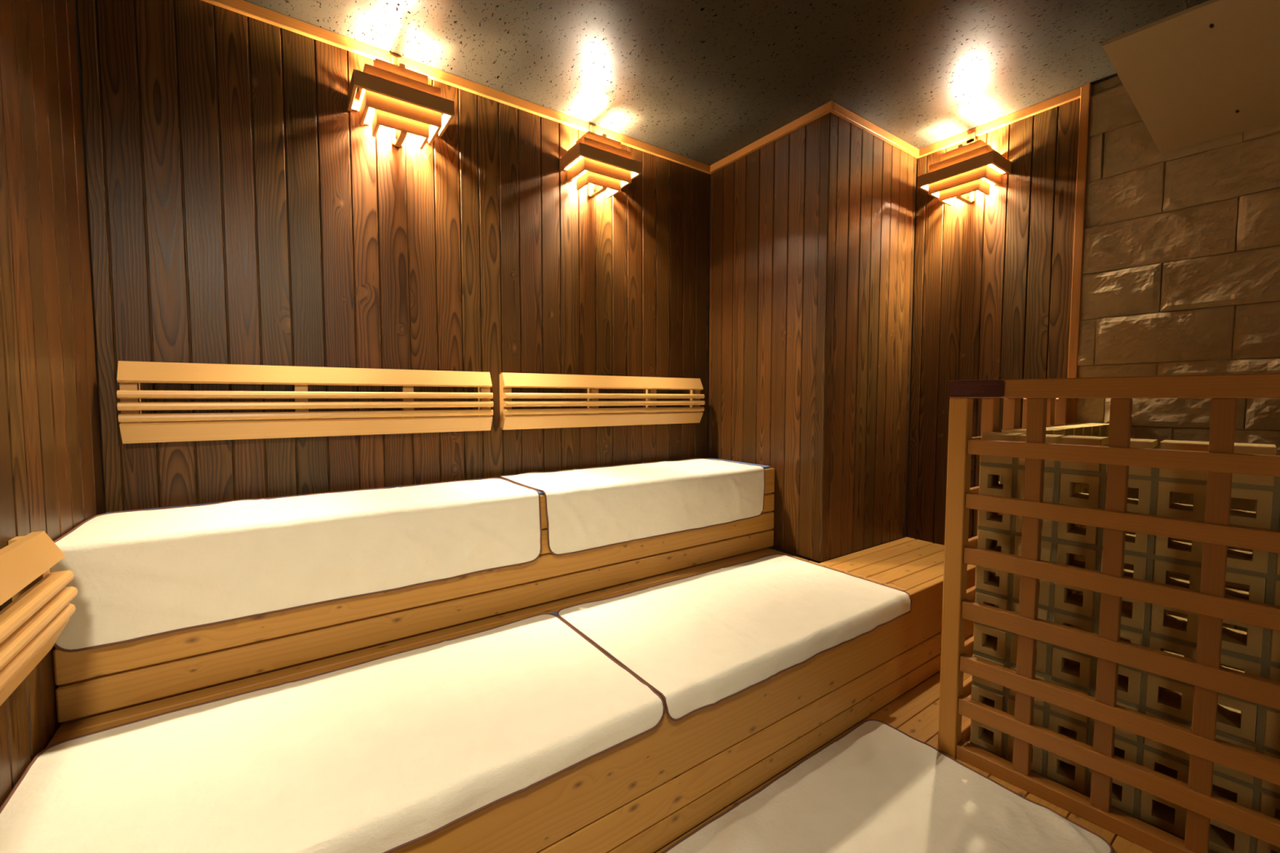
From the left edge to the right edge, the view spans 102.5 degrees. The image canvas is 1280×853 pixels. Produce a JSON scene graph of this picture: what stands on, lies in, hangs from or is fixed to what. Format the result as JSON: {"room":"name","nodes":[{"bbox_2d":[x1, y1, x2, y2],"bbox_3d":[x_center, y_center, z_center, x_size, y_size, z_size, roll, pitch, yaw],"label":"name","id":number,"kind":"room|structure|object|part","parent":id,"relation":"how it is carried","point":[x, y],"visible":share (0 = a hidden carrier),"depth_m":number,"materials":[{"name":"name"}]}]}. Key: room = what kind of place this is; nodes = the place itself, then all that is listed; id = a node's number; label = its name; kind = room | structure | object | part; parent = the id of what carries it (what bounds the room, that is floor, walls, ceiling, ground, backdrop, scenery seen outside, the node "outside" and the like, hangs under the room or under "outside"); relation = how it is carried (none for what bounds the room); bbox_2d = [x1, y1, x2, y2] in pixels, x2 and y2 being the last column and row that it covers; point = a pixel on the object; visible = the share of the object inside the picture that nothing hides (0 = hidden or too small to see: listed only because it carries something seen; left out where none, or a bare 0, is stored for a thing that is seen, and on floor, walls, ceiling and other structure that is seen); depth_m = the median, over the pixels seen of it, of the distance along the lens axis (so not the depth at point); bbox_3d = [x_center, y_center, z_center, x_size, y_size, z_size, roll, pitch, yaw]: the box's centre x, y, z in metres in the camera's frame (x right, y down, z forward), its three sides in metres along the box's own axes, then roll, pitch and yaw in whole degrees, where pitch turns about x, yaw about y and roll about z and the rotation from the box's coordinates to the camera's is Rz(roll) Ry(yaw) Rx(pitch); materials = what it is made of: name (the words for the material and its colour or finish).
{"room":"sauna","nodes":[
{"label":"sauna","id":0,"kind":"room"},
{"bbox_2d":[0,0,104,807],"bbox_3d":[-0.676,-0.085,0.113,0.050,2.588,3.672,-2,4,-35],"label":"wall","id":1,"kind":"structure","parent":0,"point":[51,468],"depth_m":1.25,"materials":[{"name":"brown wood"}]},
{"bbox_2d":[0,531,78,706],"bbox_3d":[-0.947,0.384,0.638,0.085,0.262,1.190,-2,4,-35],"label":"backrest","id":2,"kind":"object","parent":1,"relation":"attached to","point":[39,611],"visible":1,"depth_m":0.98,"materials":[{"name":"brown wood"}]},
{"bbox_2d":[76,0,709,512],"bbox_3d":[-0.664,-0.210,2.397,2.613,2.588,0.050,-2,4,-35],"label":"wall","id":3,"kind":"structure","parent":0,"point":[240,213],"depth_m":1.99,"materials":[{"name":"brown wood"}]},
{"bbox_2d":[116,360,493,444],"bbox_3d":[-1.159,-0.095,1.970,1.190,0.262,0.085,-2,4,-35],"label":"backrest","id":4,"kind":"object","parent":3,"relation":"attached to","point":[130,374],"visible":1,"depth_m":1.87,"materials":[{"name":"brown wood"}]},
{"bbox_2d":[346,54,454,149],"bbox_3d":[-0.927,-1.298,1.995,0.348,0.344,0.204,-2,4,-35],"label":"wall lamp","id":5,"kind":"object","parent":3,"relation":"attached to","point":[403,100],"visible":1,"depth_m":1.95,"materials":[{"name":"brown wood"}]},
{"bbox_2d":[394,128,404,140],"bbox_3d":[-0.952,-1.163,2.037,0.038,0.046,0.038,-2,4,-35],"label":"bulb","id":6,"kind":"object","parent":5,"relation":"attached to","point":[397,132],"depth_m":2.02,"materials":[{"name":"glass"}]},
{"bbox_2d":[200,0,711,173],"bbox_3d":[-0.643,-1.480,2.299,2.613,0.040,0.020,-2,4,-35],"label":"trim","id":7,"kind":"structure","parent":3,"relation":"attached to","point":[241,6],"depth_m":2.15,"materials":[{"name":"brown wood"}]},
{"bbox_2d":[559,124,641,198],"bbox_3d":[-0.191,-1.326,2.515,0.348,0.344,0.204,-2,4,-35],"label":"wall lamp","id":8,"kind":"object","parent":3,"relation":"attached to","point":[609,166],"visible":1,"depth_m":2.47,"materials":[{"name":"brown wood"}]},
{"bbox_2d":[592,184,600,191],"bbox_3d":[-0.216,-1.191,2.557,0.038,0.046,0.038,-2,4,-35],"label":"bulb","id":9,"kind":"object","parent":8,"relation":"attached to","point":[595,188],"depth_m":2.54,"materials":[{"name":"glass"}]},
{"bbox_2d":[499,372,705,430],"bbox_3d":[-0.135,-0.134,2.694,1.203,0.262,0.085,-2,4,-35],"label":"backrest","id":10,"kind":"object","parent":3,"relation":"attached to","point":[589,416],"visible":1,"depth_m":2.60,"materials":[{"name":"brown wood"}]},
{"bbox_2d":[244,0,1208,165],"bbox_3d":[0.780,-1.457,1.069,3.616,0.050,3.772,-2,4,-35],"label":"ceiling","id":11,"kind":"structure","parent":0,"point":[701,81],"depth_m":2.05,"materials":[{"name":"speckled plaster"}]},
{"bbox_2d":[1183,0,1189,9],"bbox_3d":[1.597,-1.313,1.497,0.014,0.284,0.014,-2,4,-35],"label":"chain","id":12,"kind":"object","parent":11,"relation":"hanging from","point":[1187,2],"visible":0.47,"depth_m":1.50,"materials":[{"name":"metal"}]},
{"bbox_2d":[1102,0,1279,152],"bbox_3d":[2.156,-1.111,1.342,0.914,0.117,1.245,-2,4,-35],"label":"board","id":13,"kind":"object","parent":12,"relation":"hanging from","point":[1210,69],"visible":1,"depth_m":1.64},
{"bbox_2d":[708,112,916,561],"bbox_3d":[0.980,-0.452,3.019,0.803,2.172,0.814,-2,4,-35],"label":"wall column","id":14,"kind":"structure","parent":0,"point":[812,229],"depth_m":2.68,"materials":[{"name":"brown wood"}]},
{"bbox_2d":[710,100,834,173],"bbox_3d":[0.656,-1.502,2.707,0.020,0.040,0.814,-2,4,-35],"label":"trim","id":15,"kind":"structure","parent":14,"relation":"attached to","point":[820,112],"depth_m":2.64,"materials":[{"name":"red wood"}]},
{"bbox_2d":[830,102,920,158],"bbox_3d":[1.221,-1.497,2.621,0.803,0.040,0.020,-2,4,-35],"label":"trim","id":16,"kind":"structure","parent":14,"relation":"attached to","point":[842,113],"depth_m":2.58,"materials":[{"name":"red wood"}]},
{"bbox_2d":[653,654,1154,852],"bbox_3d":[0.738,1.183,1.185,3.516,0.060,3.772,-2,4,-35],"label":"floor","id":17,"kind":"structure","parent":0,"point":[914,713],"depth_m":1.89,"materials":[{"name":"brown wood"}]},
{"bbox_2d":[45,537,995,852],"bbox_3d":[0.191,0.903,1.945,3.413,0.416,0.785,-2,4,-35],"label":"bench","id":18,"kind":"object","parent":17,"relation":"on","point":[641,794],"visible":0.41,"depth_m":1.52,"materials":[{"name":"brown wood"}]},
{"bbox_2d":[48,592,627,746],"bbox_3d":[-0.177,0.707,1.617,2.427,0.010,0.633,-2,4,-35],"label":"foam mat","id":19,"kind":"object","parent":18,"relation":"on","point":[555,612],"visible":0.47,"depth_m":1.63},
{"bbox_2d":[0,613,665,852],"bbox_3d":[-0.644,0.748,1.255,1.263,0.078,0.687,-2,4,-35],"label":"towel","id":20,"kind":"object","parent":19,"relation":"on","point":[387,753],"visible":1,"depth_m":1.15,"materials":[{"name":"white fabric"}]},
{"bbox_2d":[556,553,911,721],"bbox_3d":[0.389,0.711,1.980,1.258,0.080,0.687,-2,4,-35],"label":"towel","id":21,"kind":"object","parent":19,"relation":"on","point":[700,641],"visible":1,"depth_m":1.81,"materials":[{"name":"white fabric"}]},
{"bbox_2d":[53,467,774,723],"bbox_3d":[-0.498,0.464,2.199,2.609,0.429,0.520,-2,4,-35],"label":"bench","id":22,"kind":"object","parent":18,"relation":"on","point":[96,681],"visible":0.37,"depth_m":1.62,"materials":[{"name":"brown wood"}]},
{"bbox_2d":[105,457,770,513],"bbox_3d":[-0.493,0.245,2.168,2.575,0.011,0.463,-2,4,-35],"label":"foam mat","id":23,"kind":"object","parent":22,"relation":"on","point":[763,466],"visible":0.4,"depth_m":2.00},
{"bbox_2d":[49,477,542,652],"bbox_3d":[-1.009,0.384,1.747,1.260,0.269,0.459,-2,4,-35],"label":"towel","id":24,"kind":"object","parent":23,"relation":"on","point":[141,574],"visible":0.98,"depth_m":1.50,"materials":[{"name":"white fabric"}]},
{"bbox_2d":[500,457,764,555],"bbox_3d":[0.000,0.341,2.495,1.244,0.264,0.509,-2,4,-35],"label":"towel","id":25,"kind":"object","parent":23,"relation":"on","point":[590,508],"visible":1,"depth_m":2.28,"materials":[{"name":"white fabric"}]},
{"bbox_3d":[0.408,0.920,1.639,3.413,0.416,0.034,-2,4,-35],"label":"panel","id":26,"kind":"part","parent":18,"relation":"part of","materials":[{"name":"brown wood"}]},
{"bbox_2d":[661,719,1114,852],"bbox_3d":[0.515,1.132,1.267,1.398,0.033,0.704,-2,4,-35],"label":"floor mat","id":27,"kind":"object","parent":17,"relation":"on","point":[876,788],"visible":1,"depth_m":1.51,"materials":[{"name":"white fabric"}]},
{"bbox_2d":[937,373,1279,852],"bbox_3d":[1.893,0.499,1.477,1.107,1.275,1.454,-2,4,-35],"label":"lattice fence","id":28,"kind":"object","parent":17,"relation":"on","point":[1042,397],"visible":0.97,"depth_m":1.44,"materials":[{"name":"brown wood"}]},
{"bbox_3d":[1.070,0.513,1.744,0.055,1.218,0.055,-3,4,-40],"label":"post","id":29,"kind":"part","parent":28,"relation":"part of","materials":[{"name":"brown wood"}]},
{"bbox_3d":[1.518,1.081,2.096,1.042,0.045,0.024,-2,4,-35],"label":"rail","id":30,"kind":"part","parent":28,"relation":"part of","materials":[{"name":"brown wood"}]},
{"bbox_3d":[1.519,0.920,2.085,1.042,0.050,0.018,-2,4,-35],"label":"rail","id":31,"kind":"part","parent":28,"relation":"part of","materials":[{"name":"brown wood"}]},
{"bbox_3d":[1.520,0.774,2.077,1.042,0.050,0.018,-2,4,-35],"label":"rail","id":32,"kind":"part","parent":28,"relation":"part of","materials":[{"name":"brown wood"}]},
{"bbox_3d":[1.520,0.588,2.067,1.042,0.050,0.018,-2,4,-35],"label":"rail","id":33,"kind":"part","parent":28,"relation":"part of","materials":[{"name":"brown wood"}]},
{"bbox_3d":[1.520,0.048,2.037,1.042,0.050,0.018,-2,4,-35],"label":"rail","id":34,"kind":"part","parent":28,"relation":"part of","materials":[{"name":"brown wood"}]},
{"bbox_3d":[1.520,0.406,2.057,1.042,0.050,0.018,-2,4,-35],"label":"rail","id":35,"kind":"part","parent":28,"relation":"part of","materials":[{"name":"brown wood"}]},
{"bbox_3d":[1.520,0.226,2.047,1.042,0.050,0.018,-2,4,-35],"label":"rail","id":36,"kind":"part","parent":28,"relation":"part of","materials":[{"name":"brown wood"}]},
{"bbox_3d":[1.520,1.128,1.245,0.046,0.045,1.338,-3,4,-40],"label":"rail","id":37,"kind":"part","parent":28,"relation":"part of","materials":[{"name":"brown wood"}]},
{"bbox_3d":[1.521,-0.094,1.179,0.060,0.058,1.450,-3,4,-40],"label":"rail","id":38,"kind":"part","parent":28,"relation":"part of","materials":[{"name":"brown wood"}]},
{"bbox_3d":[1.516,0.969,1.232,0.146,0.054,1.335,-2,4,-35],"label":"rail","id":39,"kind":"part","parent":28,"relation":"part of","materials":[{"name":"brown wood"}]},
{"bbox_3d":[1.516,0.822,1.224,0.146,0.052,1.335,-2,4,-35],"label":"rail","id":40,"kind":"part","parent":28,"relation":"part of","materials":[{"name":"brown wood"}]},
{"bbox_3d":[1.516,0.638,1.214,0.146,0.058,1.335,-2,4,-35],"label":"rail","id":41,"kind":"part","parent":28,"relation":"part of","materials":[{"name":"brown wood"}]},
{"bbox_3d":[1.516,0.454,1.204,0.146,0.053,1.335,-2,4,-35],"label":"rail","id":42,"kind":"part","parent":28,"relation":"part of","materials":[{"name":"brown wood"}]},
{"bbox_3d":[1.516,0.272,1.194,0.146,0.049,1.335,-2,4,-35],"label":"rail","id":43,"kind":"part","parent":28,"relation":"part of","materials":[{"name":"brown wood"}]},
{"bbox_3d":[1.516,0.094,1.184,0.030,0.048,1.338,-3,4,-40],"label":"rail","id":44,"kind":"part","parent":28,"relation":"part of","materials":[{"name":"brown wood"}]},
{"bbox_2d":[969,422,1279,852],"bbox_3d":[1.944,0.582,1.495,0.983,1.108,1.379,-2,4,-35],"label":"stove","id":45,"kind":"object","parent":17,"relation":"on","point":[1254,726],"visible":0.61,"depth_m":1.46,"materials":[{"name":"grey stone"}]},
{"bbox_2d":[906,97,1079,545],"bbox_3d":[1.770,-0.223,2.652,0.050,2.588,0.718,-2,4,-35],"label":"wall","id":46,"kind":"structure","parent":0,"point":[993,272],"depth_m":2.59,"materials":[{"name":"brown wood"}]},
{"bbox_2d":[917,132,1011,205],"bbox_3d":[1.623,-1.317,2.582,0.204,0.344,0.348,-2,4,-35],"label":"wall lamp","id":47,"kind":"object","parent":46,"relation":"attached to","point":[959,173],"visible":1,"depth_m":2.54,"materials":[{"name":"brown wood"}]},
{"bbox_2d":[962,192,970,198],"bbox_3d":[1.657,-1.181,2.614,0.038,0.046,0.038,-2,4,-35],"label":"bulb","id":48,"kind":"object","parent":47,"relation":"attached to","point":[967,195],"depth_m":2.60,"materials":[{"name":"glass"}]},
{"bbox_2d":[919,86,1080,157],"bbox_3d":[1.748,-1.493,2.554,0.020,0.040,0.698,-2,4,-35],"label":"trim","id":49,"kind":"structure","parent":46,"relation":"attached to","point":[1075,94],"depth_m":2.49,"materials":[{"name":"red wood"}]},
{"bbox_2d":[1067,83,1093,423],"bbox_3d":[1.965,-0.205,2.331,0.044,2.588,0.033,-2,4,-35],"label":"trim","id":50,"kind":"structure","parent":46,"relation":"attached to","point":[1086,90],"depth_m":2.28,"materials":[{"name":"brown wood"}]},
{"bbox_2d":[1075,75,1279,671],"bbox_3d":[2.600,-0.158,1.472,0.100,2.588,2.110,-2,4,-35],"label":"stone wall","id":51,"kind":"structure","parent":0,"point":[1181,263],"depth_m":2.05,"materials":[{"name":"stone"}]}
]}

